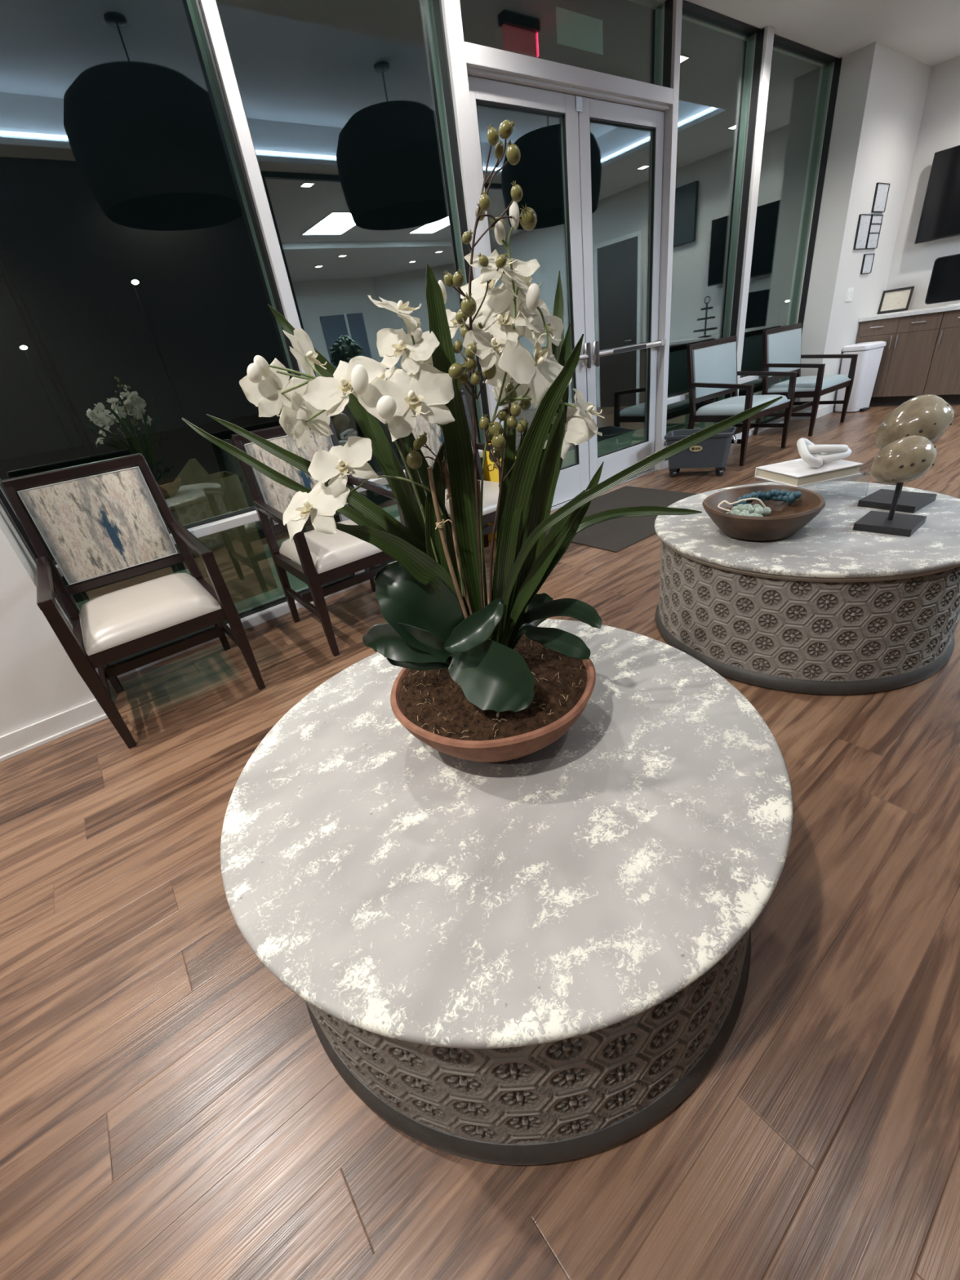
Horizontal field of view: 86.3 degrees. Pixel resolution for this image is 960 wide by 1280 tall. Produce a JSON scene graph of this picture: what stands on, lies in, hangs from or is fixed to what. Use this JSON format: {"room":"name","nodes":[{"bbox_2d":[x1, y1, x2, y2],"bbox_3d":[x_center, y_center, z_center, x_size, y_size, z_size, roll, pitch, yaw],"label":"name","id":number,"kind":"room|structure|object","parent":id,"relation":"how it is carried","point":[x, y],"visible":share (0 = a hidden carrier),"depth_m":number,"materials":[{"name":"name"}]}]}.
{"room":"waiting room","nodes":[
{"label":"waiting room","id":0,"kind":"room"},
{"bbox_2d":[0,503,98,736],"bbox_3d":[-3.445,-0.330,0.825,3.720,3.015,0.560,-27,34,-29],"label":"wall","id":1,"kind":"structure","parent":0,"point":[39,681],"depth_m":2.02,"materials":[{"name":"white paint"}]},
{"bbox_2d":[0,699,107,762],"bbox_3d":[-3.068,1.023,1.319,3.720,0.095,0.022,-27,34,-29],"label":"baseboard","id":2,"kind":"structure","parent":1,"relation":"attached to","point":[21,740],"depth_m":2.13,"materials":[{"name":"grey paint"}]},
{"bbox_2d":[0,0,368,682],"bbox_3d":[-1.531,-1.403,2.212,1.465,3.015,0.160,-27,34,-29],"label":"window","id":3,"kind":"structure","parent":1,"relation":"attached to","point":[204,14],"depth_m":2.33,"materials":[{"name":"white metal"}]},
{"bbox_2d":[0,404,959,1279],"bbox_3d":[2.777,0.651,0.510,12.300,0.060,9.120,-27,34,-29],"label":"floor","id":4,"kind":"structure","parent":0,"point":[171,1108],"depth_m":0.99,"materials":[{"name":"brown wood"}]},
{"bbox_2d":[0,453,265,748],"bbox_3d":[-1.415,-0.196,2.122,0.566,0.986,0.619,-27,34,-29],"label":"armchair","id":5,"kind":"object","parent":4,"relation":"on","point":[106,528],"visible":1,"depth_m":2.11,"materials":[{"name":"brown wood"}]},
{"bbox_2d":[231,417,408,656],"bbox_3d":[-0.730,-0.545,2.554,0.566,0.986,0.619,-27,34,-29],"label":"armchair","id":6,"kind":"object","parent":4,"relation":"on","point":[323,557],"visible":0.59,"depth_m":2.49,"materials":[{"name":"white fabric"}]},
{"bbox_2d":[215,0,490,582],"bbox_3d":[-0.514,-1.920,2.855,1.154,3.015,0.160,-27,34,-29],"label":"window","id":7,"kind":"structure","parent":4,"relation":"on","point":[437,4],"depth_m":2.79,"materials":[{"name":"white metal"}]},
{"bbox_2d":[397,390,546,547],"bbox_3d":[-0.051,-0.890,2.983,0.566,0.986,0.619,-27,34,-29],"label":"armchair","id":8,"kind":"object","parent":4,"relation":"on","point":[435,438],"visible":0.19,"depth_m":2.98,"materials":[{"name":"white fabric"}]},
{"bbox_2d":[482,434,515,541],"bbox_3d":[0.155,-1.010,3.445,0.300,0.690,0.203,-27,34,-29],"label":"caution sign","id":9,"kind":"object","parent":4,"relation":"on","point":[491,469],"visible":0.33,"depth_m":3.32,"materials":[{"name":"yellow plastic"}]},
{"bbox_2d":[220,618,792,1164],"bbox_3d":[0.057,0.404,1.180,1.084,0.457,1.084,6,32,25],"label":"coffee table","id":10,"kind":"object","parent":4,"relation":"on","point":[537,957],"visible":0.84,"depth_m":0.81,"materials":[{"name":"stone"}]},
{"bbox_2d":[182,120,782,762],"bbox_3d":[-0.023,-0.227,0.885,0.856,0.940,0.422,-14,29,-10],"label":"potted orchid","id":11,"kind":"object","parent":10,"relation":"on","point":[478,680],"visible":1,"depth_m":0.86,"materials":[{"name":"plant"}]},
{"bbox_2d":[424,0,682,511],"bbox_3d":[0.710,-2.537,3.618,1.983,3.015,0.178,-27,34,-29],"label":"door","id":12,"kind":"structure","parent":4,"relation":"on","point":[480,74],"depth_m":3.41,"materials":[{"name":"white metal"}]},
{"bbox_2d":[555,6,603,54],"bbox_3d":[0.609,-3.686,3.100,0.410,0.150,0.002,-27,34,-29],"label":"notice","id":13,"kind":"object","parent":12,"relation":"attached to","point":[574,29],"visible":1,"depth_m":3.09,"materials":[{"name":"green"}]},
{"bbox_2d":[546,485,697,552],"bbox_3d":[1.043,-0.929,3.757,1.280,0.008,0.920,-27,34,-29],"label":"doormat","id":14,"kind":"object","parent":4,"relation":"on","point":[616,535],"visible":0.44,"depth_m":3.59,"materials":[{"name":"grey carpet"}]},
{"bbox_2d":[663,426,737,477],"bbox_3d":[1.868,-1.594,4.365,0.575,0.348,0.292,8,33,28],"label":"bucket","id":15,"kind":"object","parent":4,"relation":"on","point":[713,451],"visible":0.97,"depth_m":4.26,"materials":[{"name":"grey plastic"}]},
{"bbox_2d":[664,0,774,468],"bbox_3d":[1.944,-3.170,4.408,1.210,3.015,0.160,-27,34,-29],"label":"window","id":16,"kind":"structure","parent":4,"relation":"on","point":[759,47],"depth_m":4.29,"materials":[{"name":"white metal"}]},
{"bbox_2d":[686,335,797,466],"bbox_3d":[2.346,-2.190,4.642,0.792,0.986,0.619,-27,34,-29],"label":"armchair","id":17,"kind":"object","parent":4,"relation":"on","point":[713,372],"visible":0.81,"depth_m":4.60,"materials":[{"name":"fabric"}]},
{"bbox_2d":[752,323,857,435],"bbox_3d":[3.360,-2.705,5.283,0.792,0.986,0.619,-27,34,-29],"label":"armchair","id":18,"kind":"object","parent":4,"relation":"on","point":[781,351],"visible":0.9,"depth_m":5.22,"materials":[{"name":"brown wood"}]},
{"bbox_2d":[654,480,959,694],"bbox_3d":[1.265,-0.270,2.050,1.084,0.457,1.084,5,32,23],"label":"coffee table","id":19,"kind":"object","parent":4,"relation":"on","point":[829,606],"visible":0.91,"depth_m":1.69,"materials":[{"name":"stone"}]},
{"bbox_2d":[702,484,825,541],"bbox_3d":[1.014,-0.449,1.846,0.400,0.117,0.388,-27,34,-29],"label":"wooden bowl","id":20,"kind":"object","parent":19,"relation":"on","point":[784,520],"visible":0.92,"depth_m":1.78,"materials":[{"name":"brown wood"}]},
{"bbox_2d":[725,503,771,516],"bbox_3d":[0.948,-0.450,1.818,0.159,0.062,0.140,-27,34,-29],"label":"string","id":21,"kind":"object","parent":20,"relation":"in","point":[747,509],"visible":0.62,"depth_m":1.80,"materials":[{"name":"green glass"}]},
{"bbox_2d":[717,497,765,511],"bbox_3d":[0.917,-0.473,1.793,0.153,0.041,0.068,6,32,25],"label":"cord","id":22,"kind":"object","parent":21,"relation":"on","point":[748,499],"visible":1,"depth_m":1.79,"materials":[{"name":"white fabric"}]},
{"bbox_2d":[733,488,801,506],"bbox_3d":[1.047,-0.524,1.888,0.220,0.051,0.103,-2,30,12],"label":"string","id":23,"kind":"object","parent":20,"relation":"in","point":[789,497],"visible":0.84,"depth_m":1.88,"materials":[{"name":"blue"}]},
{"bbox_2d":[853,435,937,537],"bbox_3d":[1.377,-0.514,1.680,0.163,0.292,0.160,-28,34,-31],"label":"sculpture","id":24,"kind":"object","parent":19,"relation":"on","point":[908,458],"visible":1,"depth_m":1.63,"materials":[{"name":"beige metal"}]},
{"bbox_2d":[857,394,954,513],"bbox_3d":[1.540,-0.675,1.840,0.194,0.373,0.194,-24,32,-26],"label":"sculpture","id":25,"kind":"object","parent":19,"relation":"on","point":[930,416],"visible":0.81,"depth_m":1.76,"materials":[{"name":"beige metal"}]},
{"bbox_3d":[1.335,-0.618,2.076,0.310,0.100,0.244,-13,29,-7],"label":"acrylic riser","id":26,"kind":"object","parent":19,"relation":"on","visible":0},
{"bbox_2d":[755,457,863,487],"bbox_3d":[1.305,-0.677,2.043,0.282,0.040,0.232,-13,29,-7],"label":"book","id":27,"kind":"object","parent":26,"relation":"on","point":[797,473],"visible":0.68,"depth_m":1.97,"materials":[{"name":"white paper"}]},
{"bbox_2d":[796,437,851,467],"bbox_3d":[1.341,-0.746,2.011,0.234,0.099,0.146,-13,29,-7],"label":"sculpture","id":28,"kind":"object","parent":27,"relation":"on","point":[815,455],"visible":1,"depth_m":1.98,"materials":[{"name":"white ceramic"}]},
{"bbox_2d":[834,341,886,413],"bbox_3d":[4.304,-2.978,5.814,0.340,0.688,0.325,-19,30,-18],"label":"bin","id":29,"kind":"object","parent":4,"relation":"on","point":[869,353],"visible":0.95,"depth_m":5.71,"materials":[{"name":"white plastic"}]},
{"bbox_2d":[856,311,945,405],"bbox_3d":[4.805,-3.207,5.870,0.621,0.895,0.748,-27,34,-29],"label":"base cabinet","id":30,"kind":"object","parent":4,"relation":"on","point":[908,353],"visible":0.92,"depth_m":5.63,"materials":[{"name":"brown wood"}]},
{"bbox_2d":[923,309,959,404],"bbox_3d":[5.276,-2.971,5.316,0.621,0.895,0.774,-27,34,-29],"label":"base cabinet","id":31,"kind":"object","parent":4,"relation":"on","point":[943,381],"visible":0.89,"depth_m":5.38,"materials":[{"name":"brown wood"}]},
{"bbox_3d":[5.755,-2.731,4.751,0.621,0.895,0.777,-27,34,-29],"label":"base cabinet","id":32,"kind":"object","parent":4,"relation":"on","visible":0},
{"bbox_2d":[858,304,959,321],"bbox_3d":[5.223,-3.369,5.076,0.635,0.036,2.320,-27,34,-29],"label":"countertop","id":33,"kind":"structure","parent":32,"relation":"on","point":[944,308],"depth_m":5.47,"materials":[{"name":"white stone"}]},
{"bbox_2d":[877,285,914,314],"bbox_3d":[4.763,-3.892,5.865,0.066,0.228,0.290,-27,34,-29],"label":"framed certificate","id":34,"kind":"object","parent":33,"relation":"on","point":[898,300],"visible":1,"depth_m":5.86,"materials":[{"name":"black"}]},
{"bbox_2d":[924,253,959,306],"bbox_3d":[4.975,-3.688,5.215,0.120,0.450,0.620,-27,34,-29],"label":"computer monitor","id":35,"kind":"object","parent":33,"relation":"on","point":[944,281],"visible":0.98,"depth_m":5.32,"materials":[{"name":"black plastic"}]},
{"bbox_2d":[628,0,959,66],"bbox_3d":[2.316,-2.162,-1.024,12.300,0.385,9.200,-27,34,-29],"label":"ceiling","id":36,"kind":"structure","parent":0,"point":[927,32],"depth_m":4.03,"materials":[{"name":"white paint"}]},
{"bbox_2d":[774,41,932,417],"bbox_3d":[4.002,-4.158,5.603,1.400,3.015,0.430,-27,34,-29],"label":"wall","id":37,"kind":"structure","parent":0,"point":[882,90],"depth_m":5.07,"materials":[{"name":"white paint"}]},
{"bbox_2d":[735,34,842,439],"bbox_3d":[2.907,-3.660,5.016,1.270,3.015,0.160,-27,34,-29],"label":"window","id":38,"kind":"structure","parent":37,"relation":"in","point":[780,42],"depth_m":4.89,"materials":[{"name":"white metal"}]},
{"bbox_2d":[791,404,835,419],"bbox_3d":[4.035,-2.745,6.085,0.832,0.095,0.242,-27,34,-29],"label":"baseboard","id":39,"kind":"structure","parent":37,"relation":"attached to","point":[828,409],"depth_m":5.91,"materials":[{"name":"grey paint"}]},
{"bbox_2d":[845,287,853,302],"bbox_3d":[3.942,-3.680,5.451,0.150,0.124,0.012,-27,34,-29],"label":"light switch","id":40,"kind":"object","parent":37,"relation":"attached to","point":[850,291],"visible":1,"depth_m":5.44,"materials":[{"name":"white plastic"}]},
{"bbox_2d":[853,213,871,249],"bbox_3d":[3.892,-4.149,5.204,0.270,0.284,0.019,-27,34,-29],"label":"framed print","id":41,"kind":"object","parent":37,"relation":"attached to","point":[864,220],"visible":1,"depth_m":5.20,"materials":[{"name":"black paper"}]},
{"bbox_2d":[860,253,875,274],"bbox_3d":[4.142,-4.022,5.470,0.240,0.174,0.019,-27,34,-29],"label":"framed print","id":42,"kind":"object","parent":37,"relation":"attached to","point":[868,259],"visible":1,"depth_m":5.46,"materials":[{"name":"black paper"}]},
{"bbox_2d":[866,214,883,248],"bbox_3d":[4.117,-4.263,5.346,0.270,0.284,0.019,-27,34,-29],"label":"framed print","id":43,"kind":"object","parent":37,"relation":"attached to","point":[877,220],"visible":1,"depth_m":5.34,"materials":[{"name":"black paper"}]},
{"bbox_2d":[871,182,889,212],"bbox_3d":[4.084,-4.506,5.214,0.300,0.230,0.019,-27,34,-29],"label":"framed print","id":44,"kind":"object","parent":37,"relation":"attached to","point":[882,190],"visible":1,"depth_m":5.21,"materials":[{"name":"black paper"}]},
{"bbox_2d":[885,55,959,310],"bbox_3d":[7.283,-3.101,2.790,0.100,3.015,9.200,-27,34,-29],"label":"wall","id":45,"kind":"structure","parent":0,"point":[912,264],"depth_m":5.42,"materials":[{"name":"white paint"}]},
{"bbox_2d":[914,145,959,244],"bbox_3d":[5.111,-4.442,4.927,0.116,0.750,1.310,-27,34,-29],"label":"wall screen","id":46,"kind":"object","parent":45,"relation":"attached to","point":[940,218],"visible":1,"depth_m":5.27,"materials":[{"name":"black"}]},
{"label":"outside","id":47,"kind":"structure","parent":0,"visible":0},
{"bbox_2d":[0,323,786,603],"bbox_3d":[0.538,-10.442,21.311,70.000,0.259,27.300,-27,34,-29],"label":"asphalt","id":48,"kind":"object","parent":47,"point":[620,378],"visible":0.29,"depth_m":13.61,"materials":[{"name":"grey asphalt"}]},
{"bbox_2d":[19,345,75,451],"bbox_3d":[-16.774,-9.319,19.965,0.240,3.770,0.699,-27,34,-29],"label":"street lamp","id":49,"kind":"object","parent":48,"relation":"on","point":[24,348],"visible":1,"depth_m":20.07,"materials":[{"name":"black metal"}]},
{"bbox_2d":[131,280,191,433],"bbox_3d":[-11.952,-10.537,19.402,0.240,5.120,0.699,-27,34,-29],"label":"street lamp","id":50,"kind":"object","parent":48,"relation":"on","point":[133,282],"visible":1,"depth_m":19.39,"materials":[{"name":"black metal"}]},
{"bbox_2d":[777,299,790,325],"bbox_3d":[23.061,-24.845,38.876,0.240,1.620,0.699,-27,34,-29],"label":"street lamp","id":51,"kind":"object","parent":48,"relation":"on","point":[788,300],"visible":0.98,"depth_m":38.89,"materials":[{"name":"black metal"}]},
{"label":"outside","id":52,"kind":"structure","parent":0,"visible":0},
{"bbox_2d":[75,391,774,613],"bbox_3d":[1.666,-2.047,5.905,38.000,0.300,1.620,-27,34,-29],"label":"pavement","id":53,"kind":"structure","parent":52,"point":[681,423],"depth_m":5.11,"materials":[{"name":"grey concrete"}]},
{"bbox_2d":[131,457,277,603],"bbox_3d":[-1.726,-0.692,3.266,0.500,0.900,0.350,-27,34,-29],"label":"chair","id":54,"kind":"object","parent":53,"relation":"on","point":[195,495],"visible":0.74,"depth_m":3.18,"materials":[{"name":"clear glass"}]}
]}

